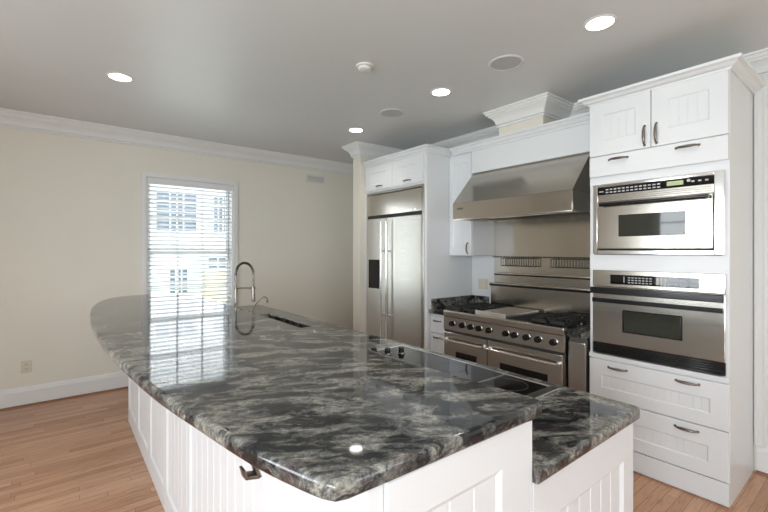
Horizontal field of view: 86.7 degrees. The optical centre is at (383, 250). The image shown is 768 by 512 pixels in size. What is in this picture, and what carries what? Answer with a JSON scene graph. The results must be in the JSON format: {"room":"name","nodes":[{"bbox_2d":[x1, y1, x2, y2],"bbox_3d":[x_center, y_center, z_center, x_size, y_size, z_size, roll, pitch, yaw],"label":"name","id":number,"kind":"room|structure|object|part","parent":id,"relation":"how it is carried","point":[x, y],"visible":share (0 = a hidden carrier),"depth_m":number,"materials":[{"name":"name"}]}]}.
{"room":"kitchen","nodes":[
{"label":"kitchen","id":0,"kind":"room"},
{"bbox_2d":[0,127,352,389],"bbox_3d":[-2.922,0.090,4.621,6.680,2.880,0.150,0,0,-38],"label":"wall","id":1,"kind":"structure","parent":0,"point":[70,207],"depth_m":4.41,"materials":[{"name":"paint"}]},
{"bbox_2d":[21,360,31,372],"bbox_3d":[-3.538,1.145,4.027,0.080,0.120,0.011,0,0,-38],"label":"wall outlet","id":2,"kind":"object","parent":1,"relation":"attached to","point":[26,366],"visible":1,"depth_m":4.03,"materials":[{"name":"beige plastic"}]},
{"bbox_2d":[0,371,127,410],"bbox_3d":[-0.273,1.435,1.291,6.380,0.189,8.360,0,0,-38],"label":"baseboard","id":3,"kind":"structure","parent":1,"relation":"attached to","point":[12,397],"depth_m":4.19,"materials":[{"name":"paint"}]},
{"bbox_2d":[141,171,237,305],"bbox_3d":[-2.373,0.062,5.019,1.130,1.935,0.210,0,0,-38],"label":"window","id":4,"kind":"structure","parent":1,"relation":"in","point":[144,186],"depth_m":5.01,"materials":[{"name":"paint"}]},
{"bbox_3d":[-2.425,-0.399,5.084,0.950,0.882,0.026,0,0,-38],"label":"sash","id":5,"kind":"part","parent":4,"relation":"part of","materials":[{"name":"paint"}]},
{"bbox_3d":[-2.406,0.441,5.060,0.950,0.878,0.026,0,0,-38],"label":"sash","id":6,"kind":"part","parent":4,"relation":"part of","materials":[{"name":"paint"}]},
{"bbox_2d":[147,177,232,304],"bbox_3d":[-2.359,0.007,5.001,0.978,1.715,0.072,0,0,-38],"label":"window blind","id":7,"kind":"object","parent":4,"relation":"attached to","point":[151,181],"visible":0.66,"depth_m":4.98,"materials":[{"name":"white plastic"}]},
{"bbox_3d":[-2.671,0.035,4.740,0.002,1.630,0.002,0,0,-38],"label":"ladder cord","id":8,"kind":"part","parent":7,"relation":"part of","materials":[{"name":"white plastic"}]},
{"bbox_3d":[-2.359,-0.812,5.002,0.978,0.075,0.070,0,0,-38],"label":"head rail","id":9,"kind":"part","parent":7,"relation":"part of","materials":[{"name":"white plastic"}]},
{"bbox_3d":[-2.001,-0.330,5.247,0.011,0.880,0.012,0,0,-38],"label":"pull cord","id":10,"kind":"part","parent":7,"relation":"part of","materials":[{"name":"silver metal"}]},
{"bbox_2d":[306,174,324,183],"bbox_3d":[-1.012,-1.065,6.036,0.310,0.120,0.012,0,0,-38],"label":"air vent","id":11,"kind":"object","parent":1,"relation":"in","point":[310,178],"visible":1,"depth_m":6.03,"materials":[{"name":"white plastic"}]},
{"bbox_2d":[353,156,372,332],"bbox_3d":[-0.029,0.090,5.449,0.820,2.880,0.155,0,0,-38],"label":"wall","id":12,"kind":"structure","parent":0,"point":[358,168],"depth_m":5.18,"materials":[{"name":"beige paint"}]},
{"bbox_2d":[0,0,767,163],"bbox_3d":[-0.273,-1.410,1.291,6.680,0.120,8.660,0,0,-38],"label":"ceiling","id":13,"kind":"structure","parent":0,"point":[282,76],"depth_m":2.81,"materials":[{"name":"paint"}]},
{"bbox_2d":[106,72,133,81],"bbox_3d":[-2.048,-1.347,3.158,0.184,0.006,0.184,0,0,-38],"label":"recessed light","id":14,"kind":"object","parent":13,"relation":"in","point":[117,76],"visible":1,"depth_m":3.15,"materials":[{"name":"glass"}]},
{"bbox_2d":[348,128,363,132],"bbox_3d":[-0.312,-1.347,4.541,0.184,0.006,0.184,0,0,-38],"label":"recessed light","id":15,"kind":"object","parent":13,"relation":"in","point":[354,130],"visible":1,"depth_m":4.55,"materials":[{"name":"white"}]},
{"bbox_2d":[356,62,373,72],"bbox_3d":[-0.139,-1.331,2.970,0.132,0.037,0.132,0,0,-38],"label":"smoke detector","id":16,"kind":"object","parent":13,"relation":"attached to","point":[364,67],"visible":1,"depth_m":2.94,"materials":[{"name":"white plastic"}]},
{"bbox_2d":[379,109,404,117],"bbox_3d":[0.079,-1.346,3.981,0.248,0.006,0.248,0,0,-38],"label":"ceiling speaker","id":17,"kind":"object","parent":13,"relation":"attached to","point":[391,113],"visible":1,"depth_m":3.98,"materials":[{"name":"grey plastic"}]},
{"bbox_2d":[381,110,402,116],"bbox_3d":[0.079,-1.347,3.981,0.209,0.004,0.209,0,0,-38],"label":"grille","id":18,"kind":"object","parent":17,"relation":"attached to","point":[385,113],"depth_m":3.98,"materials":[{"name":"grey"}]},
{"bbox_2d":[430,88,451,95],"bbox_3d":[0.484,-1.347,3.456,0.184,0.006,0.184,0,0,-38],"label":"recessed light","id":19,"kind":"object","parent":13,"relation":"in","point":[438,91],"visible":1,"depth_m":3.45,"materials":[{"name":"white glass"}]},
{"bbox_2d":[488,55,523,70],"bbox_3d":[0.876,-1.346,2.923,0.248,0.006,0.248,0,0,-38],"label":"ceiling speaker","id":20,"kind":"object","parent":13,"relation":"attached to","point":[506,62],"visible":1,"depth_m":2.90,"materials":[{"name":"paint"}]},
{"bbox_2d":[491,57,520,69],"bbox_3d":[0.876,-1.347,2.923,0.209,0.004,0.209,0,0,-38],"label":"grille","id":21,"kind":"object","parent":20,"relation":"attached to","point":[499,63],"depth_m":2.92,"materials":[{"name":"grey metal"}]},
{"bbox_2d":[583,14,617,31],"bbox_3d":[1.278,-1.347,2.409,0.184,0.006,0.184,0,0,-38],"label":"recessed light","id":22,"kind":"object","parent":13,"relation":"in","point":[600,22],"visible":1,"depth_m":2.40,"materials":[{"name":"white glass"}]},
{"bbox_2d":[0,388,767,511],"bbox_3d":[-0.273,1.590,1.291,6.680,0.120,8.660,0,0,-38],"label":"floor","id":23,"kind":"structure","parent":0,"point":[78,454],"depth_m":2.81,"materials":[{"name":"brown wood"}]},
{"bbox_2d":[128,377,531,511],"bbox_3d":[-0.940,1.002,2.412,0.575,1.057,3.655,0,0,-38],"label":"bar cabinet","id":24,"kind":"object","parent":23,"relation":"on","point":[189,471],"visible":0.32,"depth_m":1.15,"materials":[{"name":"paint"}]},
{"bbox_3d":[-2.125,1.002,3.459,0.020,1.056,0.536,0,0,-38],"label":"beaded panel","id":25,"kind":"part","parent":24,"relation":"part of","materials":[{"name":"paint"}]},
{"bbox_3d":[-1.789,1.002,3.036,0.020,1.056,0.536,0,0,-38],"label":"beaded panel","id":26,"kind":"part","parent":24,"relation":"part of","materials":[{"name":"paint"}]},
{"bbox_3d":[-1.453,1.002,2.614,0.020,1.056,0.536,0,0,-38],"label":"beaded panel","id":27,"kind":"part","parent":24,"relation":"part of","materials":[{"name":"paint"}]},
{"bbox_3d":[-1.117,1.002,2.191,0.020,1.056,0.536,0,0,-38],"label":"beaded panel","id":28,"kind":"part","parent":24,"relation":"part of","materials":[{"name":"paint"}]},
{"bbox_2d":[239,465,261,479],"bbox_3d":[-0.275,0.511,0.995,0.149,0.078,0.030,0,0,-38],"label":"hook","id":29,"kind":"object","parent":24,"relation":"attached to","point":[255,473],"visible":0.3,"depth_m":0.96,"materials":[{"name":"grey metal"}]},
{"bbox_3d":[-0.502,1.002,1.418,0.020,1.056,1.431,0,0,-38],"label":"beaded panel","id":30,"kind":"part","parent":24,"relation":"part of","materials":[{"name":"paint"}]},
{"bbox_2d":[90,294,541,501],"bbox_3d":[-1.147,0.451,2.438,0.949,0.042,4.000,0,0,-38],"label":"countertop","id":31,"kind":"structure","parent":24,"relation":"on","point":[325,417],"depth_m":1.22,"materials":[{"name":"stone"}]},
{"bbox_3d":[-0.033,1.002,0.843,0.042,1.057,0.050,0,0,-38],"label":"corner post","id":32,"kind":"part","parent":24,"relation":"part of","materials":[{"name":"paint"}]},
{"bbox_3d":[0.206,1.002,1.001,0.524,1.056,0.020,0,0,-38],"label":"panel","id":33,"kind":"part","parent":24,"relation":"part of","materials":[{"name":"paint"}]},
{"bbox_2d":[367,184,423,348],"bbox_3d":[0.348,0.405,4.950,0.773,2.250,1.045,0,0,-38],"label":"refrigerator","id":34,"kind":"object","parent":23,"relation":"on","point":[395,220],"visible":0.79,"depth_m":4.68,"materials":[{"name":"silver metal"}]},
{"bbox_3d":[-0.082,0.502,4.993,0.032,1.795,0.379,0,0,-38],"label":"freezer door","id":35,"kind":"part","parent":34,"relation":"part of","materials":[{"name":"silver metal"}]},
{"bbox_3d":[-0.023,0.380,4.844,0.061,1.460,0.035,0,0,-38],"label":"handle","id":36,"kind":"part","parent":34,"relation":"part of","materials":[{"name":"silver metal"}]},
{"bbox_3d":[0.040,0.380,4.766,0.061,1.460,0.035,0,0,-38],"label":"handle","id":37,"kind":"part","parent":34,"relation":"part of","materials":[{"name":"silver metal"}]},
{"bbox_3d":[0.226,0.502,4.606,0.032,1.795,0.594,0,0,-38],"label":"door","id":38,"kind":"part","parent":34,"relation":"part of","materials":[{"name":"silver metal"}]},
{"bbox_2d":[362,144,471,349],"bbox_3d":[0.392,0.207,4.933,0.796,2.645,1.173,0,0,-38],"label":"tall cabinet","id":39,"kind":"object","parent":23,"relation":"on","point":[445,275],"visible":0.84,"depth_m":4.46,"materials":[{"name":"paint"}]},
{"bbox_3d":[0.057,0.230,5.403,0.736,2.600,0.021,0,0,-38],"label":"panel","id":40,"kind":"part","parent":39,"relation":"part of","materials":[{"name":"paint"}]},
{"bbox_3d":[-0.066,-0.885,4.950,0.020,0.280,0.526,0,0,-38],"label":"door","id":41,"kind":"part","parent":39,"relation":"part of","materials":[{"name":"paint"}]},
{"bbox_3d":[0.391,-1.080,4.930,0.790,0.070,1.170,0,0,-38],"label":"crown molding","id":42,"kind":"part","parent":39,"relation":"part of","materials":[{"name":"paint"}]},
{"bbox_3d":[0.261,-0.885,4.539,0.020,0.280,0.510,0,0,-38],"label":"door","id":43,"kind":"part","parent":39,"relation":"part of","materials":[{"name":"paint"}]},
{"bbox_3d":[0.731,0.230,4.555,0.736,2.600,0.040,0,0,-38],"label":"panel","id":44,"kind":"part","parent":39,"relation":"part of","materials":[{"name":"paint"}]},
{"bbox_2d":[430,313,443,353],"bbox_3d":[0.818,1.095,4.440,0.712,0.870,0.240,0,0,-38],"label":"base cabinet","id":45,"kind":"object","parent":23,"relation":"on","point":[436,321],"visible":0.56,"depth_m":4.25,"materials":[{"name":"paint"}]},
{"bbox_3d":[0.572,1.001,4.245,0.020,0.278,0.233,0,0,-38],"label":"drawer","id":46,"kind":"part","parent":45,"relation":"part of","materials":[{"name":"paint"}]},
{"bbox_3d":[0.572,0.770,4.245,0.020,0.170,0.233,0,0,-38],"label":"drawer","id":47,"kind":"part","parent":45,"relation":"part of","materials":[{"name":"paint"}]},
{"bbox_2d":[429,295,488,314],"bbox_3d":[0.829,0.585,4.448,0.716,0.146,0.246,0,0,-38],"label":"countertop","id":48,"kind":"structure","parent":45,"relation":"on","point":[438,305],"depth_m":4.51,"materials":[{"name":"grey stone"}]},
{"bbox_2d":[441,272,589,386],"bbox_3d":[1.254,0.882,3.822,0.806,1.296,1.258,0,0,-38],"label":"range","id":49,"kind":"object","parent":23,"relation":"on","point":[527,320],"visible":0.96,"depth_m":3.69,"materials":[{"name":"silver metal"}]},
{"bbox_3d":[0.742,0.873,3.869,0.062,0.040,0.510,0,0,-38],"label":"handle","id":50,"kind":"part","parent":49,"relation":"part of","materials":[{"name":"silver metal"}]},
{"bbox_3d":[0.778,1.067,3.897,0.030,0.525,0.524,0,0,-38],"label":"oven door","id":51,"kind":"part","parent":49,"relation":"part of","materials":[{"name":"silver metal"}]},
{"bbox_3d":[0.803,0.715,3.822,0.030,0.056,0.056,0,0,-38],"label":"knob","id":52,"kind":"part","parent":49,"relation":"part of","materials":[{"name":"black ceramic"}]},
{"bbox_3d":[0.864,0.715,3.746,0.030,0.056,0.056,0,0,-38],"label":"knob","id":53,"kind":"part","parent":49,"relation":"part of","materials":[{"name":"black ceramic"}]},
{"bbox_3d":[0.932,0.715,3.661,0.030,0.056,0.056,0,0,-38],"label":"knob","id":54,"kind":"part","parent":49,"relation":"part of","materials":[{"name":"black ceramic"}]},
{"bbox_3d":[1.005,0.720,3.627,0.041,0.124,1.255,0,0,-38],"label":"control panel","id":55,"kind":"part","parent":49,"relation":"part of","materials":[{"name":"silver metal"}]},
{"bbox_3d":[1.043,0.715,3.521,0.030,0.056,0.056,0,0,-38],"label":"knob","id":56,"kind":"part","parent":49,"relation":"part of","materials":[{"name":"black ceramic"}]},
{"bbox_3d":[1.097,0.715,3.453,0.030,0.056,0.056,0,0,-38],"label":"knob","id":57,"kind":"part","parent":49,"relation":"part of","materials":[{"name":"black ceramic"}]},
{"bbox_3d":[1.127,0.873,3.384,0.062,0.040,0.685,0,0,-38],"label":"handle","id":58,"kind":"part","parent":49,"relation":"part of","materials":[{"name":"silver metal"}]},
{"bbox_3d":[1.168,0.715,3.364,0.030,0.056,0.056,0,0,-38],"label":"knob","id":59,"kind":"part","parent":49,"relation":"part of","materials":[{"name":"black ceramic"}]},
{"bbox_3d":[1.163,1.067,3.413,0.030,0.525,0.699,0,0,-38],"label":"oven door","id":60,"kind":"part","parent":49,"relation":"part of","materials":[{"name":"silver metal"}]},
{"bbox_3d":[1.234,0.715,3.281,0.030,0.056,0.056,0,0,-38],"label":"knob","id":61,"kind":"part","parent":49,"relation":"part of","materials":[{"name":"black ceramic"}]},
{"bbox_3d":[1.315,0.715,3.179,0.030,0.056,0.056,0,0,-38],"label":"knob","id":62,"kind":"part","parent":49,"relation":"part of","materials":[{"name":"black ceramic"}]},
{"bbox_2d":[567,326,589,392],"bbox_3d":[1.731,1.074,3.305,0.695,0.912,0.142,0,0,-38],"label":"trash compactor","id":63,"kind":"object","parent":23,"relation":"on","point":[578,348],"depth_m":3.08,"materials":[{"name":"silver metal"}]},
{"bbox_3d":[1.731,0.638,3.305,0.695,0.040,0.142,0,0,-38],"label":"granite strip","id":64,"kind":"part","parent":63,"relation":"part of","materials":[{"name":"grey stone"}]},
{"bbox_2d":[532,423,632,511],"bbox_3d":[-0.487,1.096,2.913,0.750,0.868,3.874,0,0,-38],"label":"base cabinet","id":65,"kind":"object","parent":23,"relation":"on","point":[600,480],"visible":0.03,"depth_m":1.42,"materials":[{"name":"paint"}]},
{"bbox_2d":[238,305,639,484],"bbox_3d":[-0.495,0.638,2.917,0.749,0.044,3.938,0,0,-38],"label":"countertop","id":66,"kind":"structure","parent":65,"relation":"on","point":[572,422],"depth_m":1.52,"materials":[{"name":"stone"}]},
{"bbox_2d":[234,262,254,311],"bbox_3d":[-1.262,0.354,3.668,0.205,0.521,0.060,0,0,-1],"label":"spring faucet","id":67,"kind":"object","parent":66,"relation":"on","point":[240,263],"visible":0.98,"depth_m":3.66,"materials":[{"name":"silver metal"}]},
{"bbox_3d":[-1.246,0.334,3.660,0.175,0.022,0.035,0,0,-4],"label":"support arm","id":68,"kind":"part","parent":67,"relation":"part of","materials":[{"name":"silver metal"}]},
{"bbox_2d":[252,296,267,311],"bbox_3d":[-1.030,0.496,3.355,0.154,0.238,0.066,0,0,-38],"label":"filter faucet","id":69,"kind":"object","parent":66,"relation":"on","point":[263,296],"visible":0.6,"depth_m":3.37,"materials":[{"name":"silver metal"}]},
{"bbox_2d":[371,345,559,398],"bbox_3d":[0.222,0.595,2.039,0.585,0.041,1.065,0,0,-38],"label":"glass cooktop","id":70,"kind":"object","parent":66,"relation":"in","point":[527,387],"visible":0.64,"depth_m":2.06,"materials":[{"name":"black glass"}]},
{"bbox_3d":[0.021,0.589,2.419,0.040,0.030,0.040,0,0,-38],"label":"knob","id":71,"kind":"part","parent":70,"relation":"part of","materials":[{"name":"black plastic"}]},
{"bbox_3d":[0.104,0.589,2.440,0.040,0.030,0.040,0,0,-38],"label":"knob","id":72,"kind":"part","parent":70,"relation":"part of","materials":[{"name":"black plastic"}]},
{"bbox_2d":[578,52,765,507],"bbox_3d":[2.037,0.196,2.926,0.721,2.668,0.945,0,0,-38],"label":"tall cabinet","id":73,"kind":"object","parent":23,"relation":"on","point":[693,433],"visible":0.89,"depth_m":2.62,"materials":[{"name":"paint"}]},
{"bbox_3d":[1.647,0.838,2.884,0.034,0.018,0.138,0,0,-38],"label":"handle","id":74,"kind":"part","parent":73,"relation":"part of","materials":[{"name":"grey metal"}]},
{"bbox_3d":[1.650,-0.657,2.880,0.034,0.018,0.138,0,0,-38],"label":"handle","id":75,"kind":"part","parent":73,"relation":"part of","materials":[{"name":"grey metal"}]},
{"bbox_3d":[1.671,-0.888,2.896,0.020,0.380,0.402,0,0,-38],"label":"door","id":76,"kind":"part","parent":73,"relation":"part of","materials":[{"name":"paint"}]},
{"bbox_3d":[1.754,-0.782,2.750,0.034,0.148,0.018,0,0,-38],"label":"handle","id":77,"kind":"part","parent":73,"relation":"part of","materials":[{"name":"grey metal"}]},
{"bbox_3d":[1.798,-0.784,2.695,0.034,0.148,0.018,0,0,-38],"label":"handle","id":78,"kind":"part","parent":73,"relation":"part of","materials":[{"name":"grey metal"}]},
{"bbox_2d":[590,270,725,375],"bbox_3d":[1.971,0.444,2.868,0.545,0.609,0.771,0,0,-38],"label":"wall oven","id":79,"kind":"object","parent":73,"relation":"in","point":[675,319],"visible":0.99,"depth_m":2.67,"materials":[{"name":"silver metal"}]},
{"bbox_3d":[1.776,0.285,2.712,0.046,0.046,0.771,0,0,-38],"label":"handle","id":80,"kind":"part","parent":79,"relation":"part of","materials":[{"name":"silver metal"}]},
{"bbox_3d":[1.800,0.199,2.732,0.020,0.119,0.771,0,0,-38],"label":"control panel","id":81,"kind":"part","parent":79,"relation":"part of","materials":[{"name":"silver metal"}]},
{"bbox_2d":[593,169,725,254],"bbox_3d":[1.967,-0.231,2.862,0.558,0.511,0.767,0,0,-38],"label":"microwave oven","id":82,"kind":"object","parent":73,"relation":"in","point":[685,214],"visible":1,"depth_m":2.66,"materials":[{"name":"silver metal"}]},
{"bbox_3d":[1.766,-0.332,2.704,0.046,0.025,0.635,0,0,-38],"label":"handle","id":83,"kind":"part","parent":82,"relation":"part of","materials":[{"name":"silver metal"}]},
{"bbox_3d":[1.791,-0.183,2.734,0.032,0.337,0.674,0,0,-38],"label":"door","id":84,"kind":"part","parent":82,"relation":"part of","materials":[{"name":"silver metal"}]},
{"bbox_3d":[1.796,-0.409,2.739,0.020,0.109,0.683,0,0,-38],"label":"control panel","id":85,"kind":"part","parent":82,"relation":"part of","materials":[{"name":"silver metal"}]},
{"bbox_3d":[1.799,0.770,2.737,0.019,0.030,0.815,0,0,-38],"label":"rail","id":86,"kind":"part","parent":73,"relation":"part of","materials":[{"name":"paint"}]},
{"bbox_3d":[1.797,0.935,2.736,0.020,0.280,0.809,0,0,-38],"label":"drawer","id":87,"kind":"part","parent":73,"relation":"part of","materials":[{"name":"paint"}]},
{"bbox_3d":[1.797,-0.619,2.736,0.020,0.146,0.809,0,0,-38],"label":"drawer","id":88,"kind":"part","parent":73,"relation":"part of","materials":[{"name":"paint"}]},
{"bbox_3d":[1.804,0.083,2.741,0.004,0.110,0.815,0,0,-38],"label":"rail","id":89,"kind":"part","parent":73,"relation":"part of","materials":[{"name":"paint"}]},
{"bbox_3d":[1.804,-0.513,2.741,0.004,0.050,0.815,0,0,-38],"label":"rail","id":90,"kind":"part","parent":73,"relation":"part of","materials":[{"name":"paint"}]},
{"bbox_3d":[2.037,-1.110,2.926,0.721,0.056,0.945,0,0,-38],"label":"crown molding","id":91,"kind":"part","parent":73,"relation":"part of","materials":[{"name":"paint"}]},
{"bbox_3d":[1.797,1.231,2.736,0.020,0.298,0.809,0,0,-38],"label":"drawer","id":92,"kind":"part","parent":73,"relation":"part of","materials":[{"name":"paint"}]},
{"bbox_3d":[1.798,1.452,2.737,0.018,0.131,0.815,0,0,-38],"label":"kick rail","id":93,"kind":"part","parent":73,"relation":"part of","materials":[{"name":"paint"}]},
{"bbox_3d":[1.900,1.124,2.566,0.034,0.018,0.138,0,0,-38],"label":"handle","id":94,"kind":"part","parent":73,"relation":"part of","materials":[{"name":"grey metal"}]},
{"bbox_3d":[1.903,0.830,2.562,0.034,0.018,0.138,0,0,-38],"label":"handle","id":95,"kind":"part","parent":73,"relation":"part of","materials":[{"name":"grey metal"}]},
{"bbox_3d":[1.903,-0.660,2.562,0.034,0.018,0.138,0,0,-38],"label":"handle","id":96,"kind":"part","parent":73,"relation":"part of","materials":[{"name":"grey metal"}]},
{"bbox_3d":[1.924,-0.888,2.577,0.020,0.380,0.402,0,0,-38],"label":"door","id":97,"kind":"part","parent":73,"relation":"part of","materials":[{"name":"paint"}]},
{"bbox_2d":[499,116,554,135],"bbox_3d":[1.435,-1.233,3.914,0.440,0.234,0.460,0,0,-38],"label":"wall","id":98,"kind":"structure","parent":0,"point":[541,120],"depth_m":3.74,"materials":[{"name":"beige paint"}]},
{"bbox_2d":[0,48,767,175],"bbox_3d":[-0.273,-1.272,1.291,6.380,0.154,8.360,0,0,-38],"label":"trim","id":99,"kind":"structure","parent":98,"relation":"attached to","point":[547,104],"depth_m":4.45,"materials":[{"name":"paint"}]},
{"bbox_2d":[554,76,767,470],"bbox_3d":[2.282,0.090,3.323,0.150,2.880,8.360,0,0,-38],"label":"wall","id":100,"kind":"structure","parent":0,"point":[767,76],"depth_m":2.78,"materials":[{"name":"paint"}]},
{"bbox_2d":[449,144,493,255],"bbox_3d":[0.952,-0.532,4.503,0.456,1.165,0.313,0,0,-38],"label":"upper cabinet","id":101,"kind":"object","parent":100,"relation":"attached to","point":[466,238],"visible":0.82,"depth_m":4.40,"materials":[{"name":"paint"}]},
{"bbox_3d":[0.828,-0.492,4.404,0.020,1.075,0.307,0,0,-38],"label":"door","id":102,"kind":"part","parent":101,"relation":"part of","materials":[{"name":"paint"}]},
{"bbox_3d":[0.816,-1.080,4.356,0.060,0.070,0.250,0,0,-38],"label":"crown molding","id":103,"kind":"part","parent":101,"relation":"part of","materials":[{"name":"paint"}]},
{"bbox_2d":[468,112,589,173],"bbox_3d":[1.323,-0.965,3.742,0.090,0.300,1.338,0,0,-38],"label":"soffit panel","id":104,"kind":"object","parent":101,"relation":"attached to","point":[569,136],"visible":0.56,"depth_m":3.70,"materials":[{"name":"paint"}]},
{"bbox_3d":[1.311,-1.080,3.733,0.060,0.070,1.338,0,0,-38],"label":"crown molding","id":105,"kind":"part","parent":104,"relation":"part of","materials":[{"name":"paint"}]},
{"bbox_2d":[472,256,493,302],"bbox_3d":[1.133,0.331,4.645,0.004,0.558,0.316,0,0,-38],"label":"backsplash","id":106,"kind":"structure","parent":100,"relation":"attached to","point":[482,266],"depth_m":4.65,"materials":[{"name":"paint"}]},
{"bbox_2d":[478,278,487,289],"bbox_3d":[1.131,0.375,4.640,0.011,0.120,0.135,0,0,-38],"label":"outlet plate","id":107,"kind":"object","parent":100,"relation":"attached to","point":[482,283],"visible":1,"depth_m":4.65,"materials":[{"name":"beige plastic"}]},
{"bbox_2d":[453,152,589,222],"bbox_3d":[1.333,-0.560,3.819,0.678,0.505,1.218,0,0,-38],"label":"range hood","id":108,"kind":"object","parent":100,"relation":"attached to","point":[560,185],"visible":0.99,"depth_m":3.54,"materials":[{"name":"silver metal"}]},
{"bbox_2d":[494,212,589,281],"bbox_3d":[1.644,0.080,3.995,0.011,0.900,1.334,0,0,-38],"label":"backsplash panel","id":109,"kind":"object","parent":100,"relation":"attached to","point":[564,234],"visible":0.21,"depth_m":4.05,"materials":[{"name":"silver metal"}]},
{"bbox_2d":[493,256,589,258],"bbox_3d":[1.626,0.064,3.986,0.029,0.012,1.335,0,0,-38],"label":"utensil rail","id":110,"kind":"object","parent":109,"relation":"attached to","point":[493,256],"visible":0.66,"depth_m":4.00,"materials":[{"name":"silver metal"}]},
{"bbox_2d":[501,256,535,266],"bbox_3d":[1.398,0.108,4.237,0.027,0.108,0.418,0,0,-38],"label":"wire rack","id":111,"kind":"object","parent":110,"relation":"hanging from","point":[533,258],"visible":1,"depth_m":4.20,"materials":[{"name":"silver metal"}]},
{"bbox_2d":[551,257,589,268],"bbox_3d":[1.756,0.108,3.787,0.027,0.108,0.428,0,0,-38],"label":"wire rack","id":112,"kind":"object","parent":110,"relation":"hanging from","point":[554,257],"visible":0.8,"depth_m":3.79,"materials":[{"name":"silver metal"}]},
{"bbox_2d":[754,75,766,447],"bbox_3d":[2.586,0.072,2.796,0.030,2.535,0.067,0,0,-38],"label":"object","id":113,"kind":"structure","parent":100,"relation":"attached to","point":[760,97],"depth_m":2.79,"materials":[{"name":"paint"}]},
{"bbox_2d":[756,446,767,472],"bbox_3d":[1.209,1.435,-0.572,6.380,0.189,3.600,0,0,-38],"label":"baseboard","id":114,"kind":"structure","parent":100,"relation":"attached to","point":[761,453],"depth_m":2.79,"materials":[{"name":"paint"}]},
{"bbox_2d":[756,470,767,476],"bbox_3d":[1.196,1.520,-0.570,6.362,0.017,3.582,0,0,-38],"label":"trim","id":115,"kind":"structure","parent":100,"relation":"attached to","point":[757,471],"depth_m":2.78,"materials":[{"name":"brown"}]},
{"label":"outside","id":116,"kind":"structure","parent":0,"visible":0},
{"bbox_3d":[-1.547,2.780,5.158,32.000,0.100,42.000,0,0,-38],"label":"ground","id":117,"kind":"structure","parent":116,"visible":0},
{"bbox_2d":[150,185,225,303],"bbox_3d":[-6.936,-1.370,15.949,15.000,8.200,6.400,0,0,-38],"label":"neighbor house","id":118,"kind":"structure","parent":117,"relation":"on","point":[163,222],"depth_m":12.93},
{"bbox_3d":[-6.475,-1.220,12.719,1.140,1.200,0.020,0,0,-38],"label":"pane","id":119,"kind":"part","parent":118,"relation":"part of","materials":[{"name":"blue"}]},
{"bbox_3d":[-6.436,1.005,12.750,0.500,0.850,0.020,0,0,-38],"label":"pane","id":120,"kind":"part","parent":118,"relation":"part of","materials":[{"name":"blue"}]},
{"bbox_3d":[-5.388,0.390,13.584,0.920,0.320,0.020,0,0,-38],"label":"pane","id":121,"kind":"part","parent":118,"relation":"part of","materials":[{"name":"blue"}]},
{"bbox_3d":[-5.438,-1.195,13.544,0.450,1.150,0.020,0,0,-38],"label":"pane","id":122,"kind":"part","parent":118,"relation":"part of","materials":[{"name":"blue"}]}
]}

